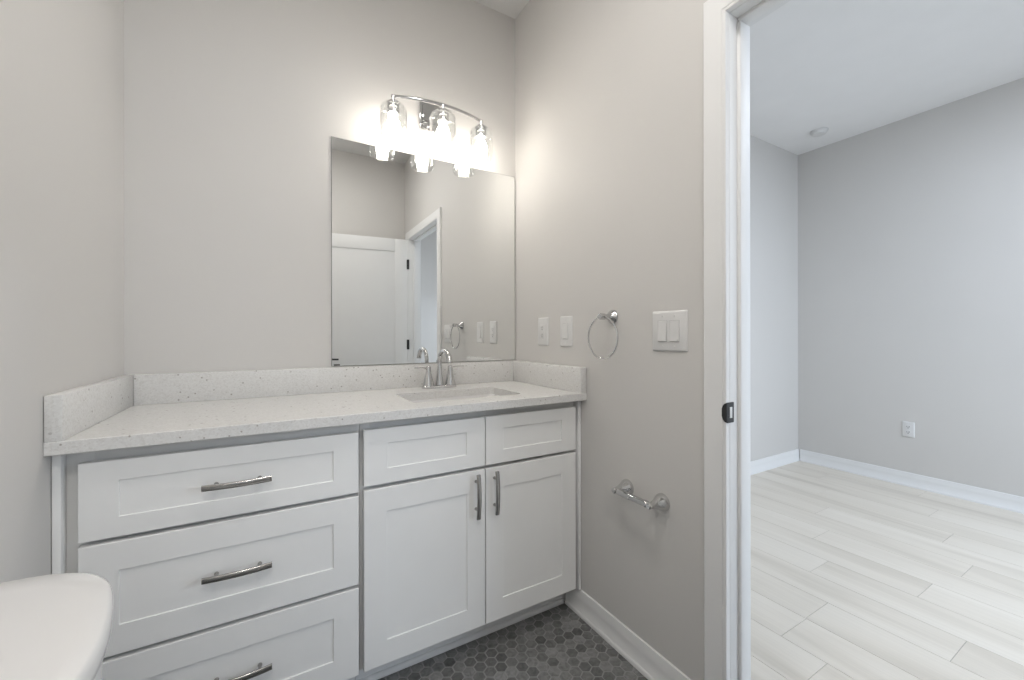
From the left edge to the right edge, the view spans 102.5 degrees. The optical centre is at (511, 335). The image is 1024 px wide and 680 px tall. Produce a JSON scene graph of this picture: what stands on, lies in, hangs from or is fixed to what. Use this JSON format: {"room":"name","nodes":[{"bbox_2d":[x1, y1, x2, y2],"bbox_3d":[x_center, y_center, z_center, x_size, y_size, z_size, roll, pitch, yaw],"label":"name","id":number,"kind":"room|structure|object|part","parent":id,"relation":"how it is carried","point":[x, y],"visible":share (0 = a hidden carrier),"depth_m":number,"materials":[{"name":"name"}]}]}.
{"room":"bathroom","nodes":[
{"label":"bathroom","id":0,"kind":"room"},
{"bbox_2d":[0,0,123,582],"bbox_3d":[-0.598,-0.250,0.071,0.100,2.785,2.950,0,0,-30],"label":"wall","id":1,"kind":"structure","parent":0,"point":[62,61],"depth_m":0.91,"materials":[{"name":"paint"}]},
{"bbox_2d":[124,0,515,374],"bbox_3d":[-0.706,-0.250,1.770,1.619,2.785,0.097,0,0,-30],"label":"wall","id":2,"kind":"structure","parent":0,"point":[233,109],"depth_m":1.57,"materials":[{"name":"paint"}]},
{"bbox_2d":[331,136,514,365],"bbox_3d":[-0.363,-0.346,1.908,0.876,0.946,0.007,0,0,-30],"label":"mirror","id":3,"kind":"object","parent":2,"relation":"attached to","point":[423,248],"visible":1,"depth_m":1.86,"materials":[{"name":"silver mirror"}]},
{"bbox_2d":[379,94,492,163],"bbox_3d":[-0.322,-0.944,1.819,0.520,0.240,0.204,0,0,-30],"label":"vanity light","id":4,"kind":"object","parent":2,"relation":"attached to","point":[432,118],"visible":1,"depth_m":1.77,"materials":[{"name":"silver metal"}]},
{"bbox_2d":[387,95,399,116],"bbox_3d":[-0.496,-0.963,1.715,0.052,0.080,0.052,0,0,-30],"label":"socket","id":5,"kind":"object","parent":4,"relation":"attached to","point":[393,107],"depth_m":1.70,"materials":[{"name":"silver metal"}]},
{"bbox_3d":[-0.495,-0.895,1.715,0.115,0.142,0.115,0,0,-30],"label":"lamp shade","id":6,"kind":"part","parent":4,"relation":"part of","materials":[{"name":"clear glass"}]},
{"bbox_3d":[-0.495,-0.878,1.715,0.060,0.104,0.060,0,0,-30],"label":"light bulb","id":7,"kind":"part","parent":4,"relation":"part of","materials":[{"name":"white glass"}]},
{"bbox_3d":[-0.367,-1.002,1.896,0.124,0.124,0.026,0,0,-30],"label":"plate","id":8,"kind":"part","parent":4,"relation":"part of","materials":[{"name":"silver metal"}]},
{"bbox_3d":[-0.299,-0.895,1.780,0.115,0.142,0.115,0,0,-30],"label":"lamp shade","id":9,"kind":"part","parent":4,"relation":"part of","materials":[{"name":"clear glass"}]},
{"bbox_2d":[437,104,448,124],"bbox_3d":[-0.299,-0.963,1.780,0.052,0.080,0.052,0,0,-30],"label":"socket","id":10,"kind":"object","parent":4,"relation":"attached to","point":[442,113],"depth_m":1.76,"materials":[{"name":"silver metal"}]},
{"bbox_3d":[-0.299,-0.878,1.780,0.060,0.104,0.060,0,0,-30],"label":"light bulb","id":11,"kind":"part","parent":4,"relation":"part of","materials":[{"name":"white glass"}]},
{"bbox_2d":[475,120,485,138],"bbox_3d":[-0.145,-0.963,1.918,0.052,0.080,0.052,0,0,-30],"label":"socket","id":12,"kind":"object","parent":4,"relation":"attached to","point":[480,130],"depth_m":1.90,"materials":[{"name":"silver metal"}]},
{"bbox_3d":[-0.145,-0.878,1.918,0.060,0.104,0.060,0,0,-30],"label":"light bulb","id":13,"kind":"part","parent":4,"relation":"part of","materials":[{"name":"white glass"}]},
{"bbox_3d":[-0.145,-0.895,1.918,0.115,0.142,0.115,0,0,-30],"label":"lamp shade","id":14,"kind":"part","parent":4,"relation":"part of","materials":[{"name":"clear glass"}]},
{"bbox_2d":[515,0,706,679],"bbox_3d":[0.966,-0.252,0.601,0.100,2.785,3.797,0,0,-30],"label":"wall","id":15,"kind":"structure","parent":0,"point":[609,127],"depth_m":1.47,"materials":[{"name":"paint"}]},
{"bbox_2d":[538,317,548,345],"bbox_3d":[0.143,-0.018,1.911,0.008,0.129,0.083,0,0,-30],"label":"wall outlet","id":16,"kind":"object","parent":15,"relation":"attached to","point":[543,323],"visible":1,"depth_m":1.90,"materials":[{"name":"white plastic"}]},
{"bbox_2d":[540,324,543,338],"bbox_3d":[0.141,-0.018,1.909,0.002,0.065,0.033,0,0,-30],"label":"receptacle","id":17,"kind":"object","parent":16,"relation":"attached to","point":[541,325],"depth_m":1.91,"materials":[{"name":"white plastic"}]},
{"bbox_2d":[560,316,572,345],"bbox_3d":[0.229,-0.018,1.760,0.011,0.129,0.083,0,0,-30],"label":"light switch","id":18,"kind":"object","parent":15,"relation":"attached to","point":[566,322],"visible":1,"depth_m":1.75,"materials":[{"name":"white plastic"}]},
{"bbox_2d":[588,310,618,358],"bbox_3d":[0.344,-0.004,1.505,0.069,0.183,0.159,0,0,-30],"label":"towel ring","id":19,"kind":"object","parent":15,"relation":"attached to","point":[612,316],"visible":1,"depth_m":1.50,"materials":[{"name":"silver metal"}]},
{"bbox_2d":[565,588,690,679],"bbox_3d":[0.396,1.089,1.472,0.016,0.104,0.655,0,0,-30],"label":"baseboard","id":20,"kind":"structure","parent":15,"relation":"attached to","point":[652,665],"depth_m":1.47,"materials":[{"name":"wood"}]},
{"bbox_2d":[612,479,669,511],"bbox_3d":[0.419,0.539,1.376,0.070,0.057,0.209,0,0,-30],"label":"toilet paper holder","id":21,"kind":"object","parent":15,"relation":"attached to","point":[625,489],"visible":1,"depth_m":1.33,"materials":[{"name":"silver metal"}]},
{"bbox_3d":[0.381,0.539,1.442,0.070,0.057,0.057,0,0,-30],"label":"post","id":22,"kind":"part","parent":21,"relation":"part of","materials":[{"name":"silver metal"}]},
{"bbox_3d":[0.457,0.539,1.310,0.070,0.057,0.057,0,0,-30],"label":"post","id":23,"kind":"part","parent":21,"relation":"part of","materials":[{"name":"silver metal"}]},
{"bbox_2d":[653,310,687,351],"bbox_3d":[0.496,-0.014,1.301,0.011,0.129,0.133,0,0,-30],"label":"light switch","id":24,"kind":"object","parent":15,"relation":"attached to","point":[670,328],"visible":1,"depth_m":1.29,"materials":[{"name":"white plastic"}]},
{"bbox_2d":[703,0,746,679],"bbox_3d":[0.790,0.091,0.789,0.016,2.099,0.924,0,0,-30],"label":"trim","id":25,"kind":"structure","parent":15,"relation":"attached to","point":[715,12],"depth_m":1.15,"materials":[{"name":"wood"}]},
{"bbox_2d":[722,0,790,679],"bbox_3d":[0.832,0.117,0.813,0.120,2.047,0.820,0,0,-30],"label":"trim","id":26,"kind":"structure","parent":15,"relation":"attached to","point":[736,412],"depth_m":1.15,"materials":[{"name":"wood"}]},
{"bbox_3d":[0.598,0.212,1.131,0.037,0.056,0.012,0,0,-10],"label":"strike plate","id":27,"kind":"part","parent":26,"relation":"part of","materials":[{"name":"black metal"}]},
{"bbox_2d":[378,461,1023,679],"bbox_3d":[1.565,1.165,1.006,4.777,0.050,3.897,0,0,-30],"label":"floor","id":28,"kind":"structure","parent":0,"point":[854,576],"depth_m":1.76,"materials":[{"name":"white wood"}]},
{"bbox_2d":[0,573,112,679],"bbox_3d":[-0.406,0.767,0.574,0.713,0.752,0.569,0,0,-30],"label":"toilet","id":29,"kind":"object","parent":28,"relation":"on","point":[54,626],"visible":1,"depth_m":0.55,"materials":[{"name":"white ceramic"}]},
{"bbox_3d":[-0.617,0.602,0.452,0.212,0.342,0.529,0,0,-30],"label":"tank","id":30,"kind":"part","parent":29,"relation":"part of","materials":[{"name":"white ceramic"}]},
{"bbox_2d":[52,424,359,679],"bbox_3d":[-0.866,0.703,1.294,0.659,0.880,0.557,0,0,-30],"label":"base cabinet","id":31,"kind":"object","parent":28,"relation":"on","point":[231,558],"visible":0.88,"depth_m":1.07,"materials":[{"name":"paint"}]},
{"bbox_3d":[-0.733,0.620,1.099,0.610,0.267,0.020,0,0,-30],"label":"drawer","id":32,"kind":"part","parent":31,"relation":"part of","materials":[{"name":"paint"}]},
{"bbox_3d":[-0.733,0.385,1.099,0.610,0.182,0.020,0,0,-30],"label":"drawer","id":33,"kind":"part","parent":31,"relation":"part of","materials":[{"name":"paint"}]},
{"bbox_3d":[-0.732,0.897,1.099,0.610,0.264,0.020,0,0,-30],"label":"drawer","id":34,"kind":"part","parent":31,"relation":"part of","materials":[{"name":"paint"}]},
{"bbox_3d":[-0.718,0.619,1.077,0.153,0.015,0.034,0,0,-30],"label":"handle","id":35,"kind":"part","parent":31,"relation":"part of","materials":[{"name":"silver metal"}]},
{"bbox_3d":[-0.718,0.386,1.077,0.153,0.015,0.034,0,0,-30],"label":"handle","id":36,"kind":"part","parent":31,"relation":"part of","materials":[{"name":"silver metal"}]},
{"bbox_3d":[-0.718,0.894,1.077,0.153,0.015,0.034,0,0,-30],"label":"handle","id":37,"kind":"part","parent":31,"relation":"part of","materials":[{"name":"silver metal"}]},
{"bbox_2d":[355,401,580,679],"bbox_3d":[-0.210,0.702,1.674,0.856,0.880,0.557,0,0,-30],"label":"base cabinet","id":38,"kind":"object","parent":28,"relation":"on","point":[470,523],"visible":0.84,"depth_m":1.42,"materials":[{"name":"paint"}]},
{"bbox_2d":[43,360,586,456],"bbox_3d":[-0.497,0.196,1.510,1.517,0.132,0.560,0,0,-30],"label":"countertop","id":39,"kind":"structure","parent":38,"relation":"on","point":[134,410],"depth_m":1.39,"materials":[{"name":"white stone"}]},
{"bbox_2d":[414,348,463,388],"bbox_3d":[-0.321,0.143,1.814,0.177,0.175,0.177,0,0,12],"label":"faucet","id":40,"kind":"object","parent":39,"relation":"on","point":[428,383],"visible":1,"depth_m":1.81,"materials":[{"name":"silver metal"}]},
{"bbox_3d":[-0.366,0.178,1.803,0.050,0.090,0.050,0,0,-30],"label":"handle","id":41,"kind":"part","parent":40,"relation":"part of","materials":[{"name":"silver metal"}]},
{"bbox_3d":[-0.323,0.225,1.828,0.160,0.012,0.056,0,0,-30],"label":"plate","id":42,"kind":"part","parent":40,"relation":"part of","materials":[{"name":"silver metal"}]},
{"bbox_3d":[-0.294,0.139,1.779,0.037,0.165,0.152,0,0,-30],"label":"spout","id":43,"kind":"part","parent":40,"relation":"part of","materials":[{"name":"silver metal"}]},
{"bbox_3d":[-0.279,0.178,1.854,0.050,0.090,0.050,0,0,-30],"label":"handle","id":44,"kind":"part","parent":40,"relation":"part of","materials":[{"name":"silver metal"}]},
{"bbox_2d":[409,394,499,402],"bbox_3d":[-0.211,0.333,1.625,0.459,0.142,0.279,0,0,-30],"label":"sink","id":45,"kind":"object","parent":39,"relation":"in","point":[482,395],"visible":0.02,"depth_m":1.74,"materials":[{"name":"white ceramic"}]},
{"bbox_3d":[-0.279,0.376,1.363,0.410,0.174,0.020,0,0,-30],"label":"drawer","id":46,"kind":"part","parent":38,"relation":"part of","materials":[{"name":"paint"}]},
{"bbox_3d":[-0.278,0.750,1.363,0.410,0.552,0.020,0,0,-30],"label":"door","id":47,"kind":"part","parent":38,"relation":"part of","materials":[{"name":"paint"}]},
{"bbox_3d":[-0.145,1.133,1.545,0.838,0.016,0.012,0,0,-30],"label":"shoe moulding","id":48,"kind":"part","parent":38,"relation":"part of","materials":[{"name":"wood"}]},
{"bbox_3d":[-0.118,0.559,1.425,0.015,0.153,0.034,0,0,-30],"label":"handle","id":49,"kind":"part","parent":38,"relation":"part of","materials":[{"name":"silver metal"}]},
{"bbox_3d":[-0.055,0.559,1.462,0.015,0.153,0.034,0,0,-30],"label":"handle","id":50,"kind":"part","parent":38,"relation":"part of","materials":[{"name":"silver metal"}]},
{"bbox_3d":[0.078,0.750,1.570,0.406,0.552,0.020,0,0,-30],"label":"door","id":51,"kind":"part","parent":38,"relation":"part of","materials":[{"name":"paint"}]},
{"bbox_3d":[0.078,0.375,1.570,0.406,0.174,0.020,0,0,-30],"label":"drawer","id":52,"kind":"part","parent":38,"relation":"part of","materials":[{"name":"paint"}]},
{"bbox_2d":[473,0,1023,154],"bbox_3d":[1.561,-1.685,1.006,4.777,0.080,3.897,0,0,-30],"label":"ceiling","id":53,"kind":"structure","parent":0,"point":[850,68],"depth_m":2.46,"materials":[{"name":"paint"}]},
{"bbox_2d":[810,127,828,136],"bbox_3d":[2.473,-1.630,3.308,0.124,0.033,0.124,0,0,-30],"label":"smoke detector","id":54,"kind":"object","parent":53,"relation":"attached to","point":[818,132],"visible":1,"depth_m":3.28,"materials":[{"name":"white plastic"}]},
{"bbox_2d":[750,135,797,460],"bbox_3d":[1.310,-0.253,3.054,3.158,2.785,0.100,0,0,-30],"label":"wall","id":55,"kind":"structure","parent":0,"point":[773,169],"depth_m":3.54,"materials":[{"name":"paint"}]},
{"bbox_2d":[751,449,799,474],"bbox_3d":[1.341,1.088,3.004,2.958,0.104,0.016,0,0,-30],"label":"baseboard","id":56,"kind":"structure","parent":55,"relation":"attached to","point":[764,464],"depth_m":3.53,"materials":[{"name":"wood"}]},
{"bbox_2d":[798,78,1023,496],"bbox_3d":[3.611,-0.256,2.137,0.100,2.785,3.797,0,0,-30],"label":"wall","id":57,"kind":"structure","parent":0,"point":[911,229],"depth_m":3.03,"materials":[{"name":"paint"}]},
{"bbox_2d":[902,421,914,437],"bbox_3d":[2.990,0.709,3.100,0.009,0.116,0.072,0,0,-30],"label":"wall outlet","id":58,"kind":"object","parent":57,"relation":"attached to","point":[908,428],"visible":1,"depth_m":3.10,"materials":[{"name":"white plastic"}]},
{"bbox_2d":[800,449,1023,513],"bbox_3d":[3.542,1.085,2.143,0.016,0.104,3.678,0,0,-30],"label":"baseboard","id":59,"kind":"structure","parent":57,"relation":"attached to","point":[1014,503],"depth_m":3.03,"materials":[{"name":"wood"}]}
]}

